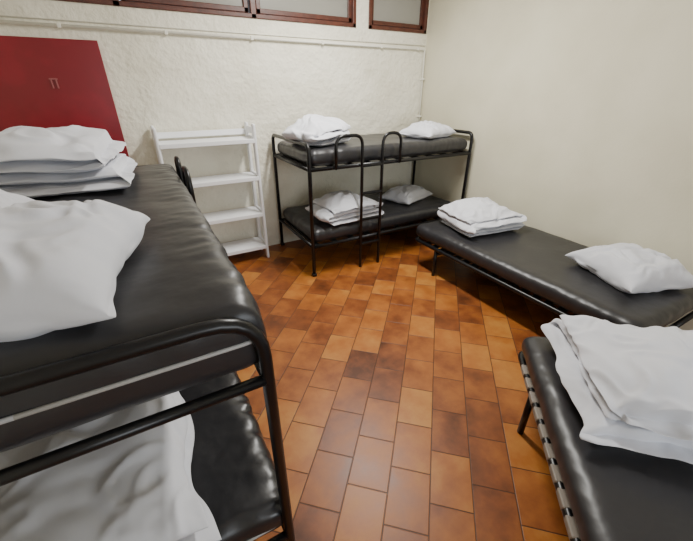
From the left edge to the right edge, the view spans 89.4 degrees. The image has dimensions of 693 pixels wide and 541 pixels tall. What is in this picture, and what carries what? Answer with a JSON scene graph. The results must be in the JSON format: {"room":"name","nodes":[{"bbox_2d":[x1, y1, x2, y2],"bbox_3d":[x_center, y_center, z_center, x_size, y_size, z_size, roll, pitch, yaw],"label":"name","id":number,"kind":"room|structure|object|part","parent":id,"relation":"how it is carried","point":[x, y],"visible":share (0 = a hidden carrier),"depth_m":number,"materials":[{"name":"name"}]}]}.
{"room":"dormitory room","nodes":[
{"label":"dormitory room","id":0,"kind":"room"},
{"bbox_2d":[0,0,429,245],"bbox_3d":[-0.926,-1.596,3.474,4.510,2.850,0.200,-15,31,-26],"label":"wall","id":1,"kind":"structure","parent":0,"point":[168,83],"depth_m":3.35,"materials":[{"name":"paint"}]},
{"bbox_2d":[0,35,128,156],"bbox_3d":[-2.244,-0.780,2.896,0.840,1.930,0.042,-15,31,-26],"label":"door","id":2,"kind":"structure","parent":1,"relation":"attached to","point":[83,97],"depth_m":2.61,"materials":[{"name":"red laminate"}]},
{"bbox_3d":[-2.172,-1.393,2.605,0.052,0.066,0.011,-15,31,-26],"label":"pull slots","id":3,"kind":"part","parent":2,"relation":"part of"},
{"bbox_2d":[56,0,355,27],"bbox_3d":[-1.292,-2.371,2.762,3.140,0.560,0.102,-15,31,-26],"label":"frame","id":4,"kind":"object","parent":1,"relation":"attached to","point":[251,13],"visible":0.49,"depth_m":2.98,"materials":[{"name":"brown wood"}]},
{"bbox_2d":[0,15,425,121],"bbox_3d":[-0.872,-1.634,3.330,4.095,1.049,0.046,-15,31,-26],"label":"conduit","id":5,"kind":"object","parent":1,"relation":"attached to","point":[58,25],"visible":0.98,"depth_m":2.93,"materials":[{"name":"beige paint"}]},
{"bbox_2d":[120,0,351,22],"bbox_3d":[-1.295,-2.365,2.771,3.070,0.458,0.050,-15,31,-26],"label":"window","id":6,"kind":"structure","parent":1,"relation":"in","point":[338,8],"depth_m":3.20,"materials":[{"name":"grey"}]},
{"bbox_3d":[-1.295,-2.365,2.771,3.070,0.458,0.050,-15,31,-26],"label":"sash","id":7,"kind":"part","parent":6,"relation":"part of","materials":[{"name":"brown wood"}]},
{"bbox_2d":[372,0,424,29],"bbox_3d":[0.537,-2.841,3.692,0.700,0.458,0.050,-15,31,-26],"label":"window","id":8,"kind":"structure","parent":1,"relation":"in","point":[398,11],"depth_m":3.74,"materials":[{"name":"grey"}]},
{"bbox_3d":[0.537,-2.841,3.692,0.700,0.458,0.050,-15,31,-26],"label":"sash","id":9,"kind":"part","parent":8,"relation":"part of","materials":[{"name":"brown wood"}]},
{"bbox_2d":[368,0,428,33],"bbox_3d":[0.540,-2.846,3.683,0.770,0.560,0.102,-15,31,-26],"label":"frame","id":10,"kind":"object","parent":1,"relation":"attached to","point":[426,3],"visible":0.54,"depth_m":3.79,"materials":[{"name":"brown wood"}]},
{"bbox_2d":[228,221,573,540],"bbox_3d":[0.596,0.948,1.761,4.510,0.100,6.380,-15,31,-26],"label":"floor","id":11,"kind":"structure","parent":0,"point":[402,394],"depth_m":2.06,"materials":[{"name":"tile"}]},
{"bbox_2d":[0,156,294,540],"bbox_3d":[-1.089,0.272,1.632,1.019,1.219,2.063,-15,31,-26],"label":"bunk bed","id":12,"kind":"object","parent":11,"relation":"on","point":[186,320],"visible":0.68,"depth_m":0.82,"materials":[{"name":"black leather"}]},
{"bbox_2d":[0,189,33,207],"bbox_3d":[-1.259,-0.153,1.054,0.492,0.170,0.375,-17,32,-30],"label":"pillow","id":13,"kind":"object","parent":12,"relation":"on","point":[6,198],"visible":0.22,"depth_m":1.18,"materials":[{"name":"white fabric"}]},
{"bbox_2d":[0,125,136,197],"bbox_3d":[-1.500,-0.543,1.684,0.830,0.284,0.668,-13,30,-23],"label":"duvet","id":14,"kind":"object","parent":12,"relation":"on","point":[35,162],"visible":0.99,"depth_m":1.57,"materials":[{"name":"white fabric"}]},
{"bbox_2d":[0,199,149,341],"bbox_3d":[-0.839,-0.038,0.807,0.630,0.192,0.604,-9,29,-17],"label":"pillow","id":15,"kind":"object","parent":12,"relation":"on","point":[61,262],"visible":1,"depth_m":0.71,"materials":[{"name":"white fabric"}]},
{"bbox_2d":[0,391,221,540],"bbox_3d":[-0.857,0.680,1.128,0.730,0.210,0.730,-15,31,-26],"label":"duvet","id":16,"kind":"object","parent":12,"relation":"on","point":[139,487],"visible":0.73,"depth_m":1.05,"materials":[{"name":"white fabric"}]},
{"bbox_3d":[-1.103,-0.130,1.416,0.988,0.220,2.011,-15,31,-26],"label":"mattress","id":17,"kind":"part","parent":12,"relation":"part of","materials":[{"name":"black leather"}]},
{"bbox_3d":[-1.102,0.545,1.764,0.992,0.150,2.014,-15,31,-26],"label":"mattress","id":18,"kind":"part","parent":12,"relation":"part of","materials":[{"name":"black leather"}]},
{"bbox_2d":[150,122,269,257],"bbox_3d":[-1.254,-0.691,3.378,0.835,1.330,0.297,-15,31,-26],"label":"bookshelf","id":19,"kind":"object","parent":11,"relation":"on","point":[255,243],"visible":0.64,"depth_m":3.33,"materials":[{"name":"white paint"}]},
{"bbox_3d":[-1.322,-1.261,3.218,0.795,0.050,0.016,-15,31,-26],"label":"rail","id":20,"kind":"part","parent":19,"relation":"part of","materials":[{"name":"white paint"}]},
{"bbox_2d":[271,129,473,276],"bbox_3d":[0.297,-0.892,3.828,1.912,1.274,0.960,-15,31,-26],"label":"bunk bed","id":21,"kind":"object","parent":11,"relation":"on","point":[364,149],"visible":0.68,"depth_m":3.41,"materials":[{"name":"black metal"}]},
{"bbox_2d":[282,114,350,145],"bbox_3d":[-0.284,-1.286,3.190,0.537,0.253,0.636,18,32,31],"label":"duvet","id":22,"kind":"object","parent":21,"relation":"on","point":[312,129],"visible":0.9,"depth_m":3.04,"materials":[{"name":"white fabric"}]},
{"bbox_2d":[305,190,383,225],"bbox_3d":[-0.055,-0.678,3.527,0.707,0.264,0.570,-17,32,-30],"label":"duvet","id":23,"kind":"object","parent":21,"relation":"on","point":[334,208],"visible":0.88,"depth_m":3.34,"materials":[{"name":"white fabric"}]},
{"bbox_3d":[0.287,-0.675,3.959,1.844,0.146,0.865,-15,31,-26],"label":"mattress","id":24,"kind":"part","parent":21,"relation":"part of","materials":[{"name":"black leather"}]},
{"bbox_3d":[0.287,-1.297,3.638,1.845,0.146,0.865,-15,31,-26],"label":"mattress","id":25,"kind":"part","parent":21,"relation":"part of","materials":[{"name":"black leather"}]},
{"bbox_2d":[382,185,432,204],"bbox_3d":[0.704,-0.915,4.113,0.411,0.147,0.555,21,34,35],"label":"pillow","id":26,"kind":"object","parent":21,"relation":"on","point":[404,194],"visible":0.95,"depth_m":4.00,"materials":[{"name":"white fabric"}]},
{"bbox_2d":[399,120,455,138],"bbox_3d":[0.867,-1.508,3.721,0.526,0.162,0.410,-24,36,-39],"label":"pillow","id":27,"kind":"object","parent":21,"relation":"on","point":[425,129],"visible":0.99,"depth_m":3.60,"materials":[{"name":"white fabric"}]},
{"bbox_2d":[415,220,692,327],"bbox_3d":[1.562,0.018,2.969,0.956,0.444,1.986,-15,31,-26],"label":"bed","id":28,"kind":"object","parent":11,"relation":"on","point":[534,260],"visible":0.68,"depth_m":2.53,"materials":[{"name":"black leather"}]},
{"bbox_2d":[437,197,526,236],"bbox_3d":[1.256,-0.526,3.258,0.683,0.264,0.586,-10,29,-19],"label":"duvet","id":29,"kind":"object","parent":28,"relation":"on","point":[471,217],"visible":1,"depth_m":3.12,"materials":[{"name":"white fabric"}]},
{"bbox_2d":[565,243,692,293],"bbox_3d":[1.951,-0.053,2.406,0.528,0.207,0.567,-4,28,-8],"label":"pillow","id":30,"kind":"object","parent":28,"relation":"on","point":[631,268],"visible":1,"depth_m":2.26,"materials":[{"name":"white fabric"}]},
{"bbox_2d":[517,336,692,540],"bbox_3d":[1.184,1.000,1.065,0.936,0.445,1.986,6,28,12],"label":"bed","id":31,"kind":"object","parent":11,"relation":"on","point":[604,493],"visible":0.52,"depth_m":1.19,"materials":[{"name":"black leather"}]},
{"bbox_3d":[1.184,0.940,1.034,0.936,0.036,1.986,6,28,12],"label":"frame rail","id":32,"kind":"part","parent":31,"relation":"part of","materials":[{"name":"black metal"}]},
{"bbox_2d":[541,315,692,463],"bbox_3d":[1.358,0.414,1.410,0.941,0.289,0.792,6,28,12],"label":"duvet","id":33,"kind":"object","parent":31,"relation":"on","point":[630,386],"visible":1,"depth_m":1.29,"materials":[{"name":"white fabric"}]},
{"bbox_2d":[414,0,692,329],"bbox_3d":[2.521,-0.809,1.950,0.200,2.850,6.180,-15,31,-26],"label":"wall","id":34,"kind":"structure","parent":0,"point":[578,114],"depth_m":2.86,"materials":[{"name":"paint"}]}
]}

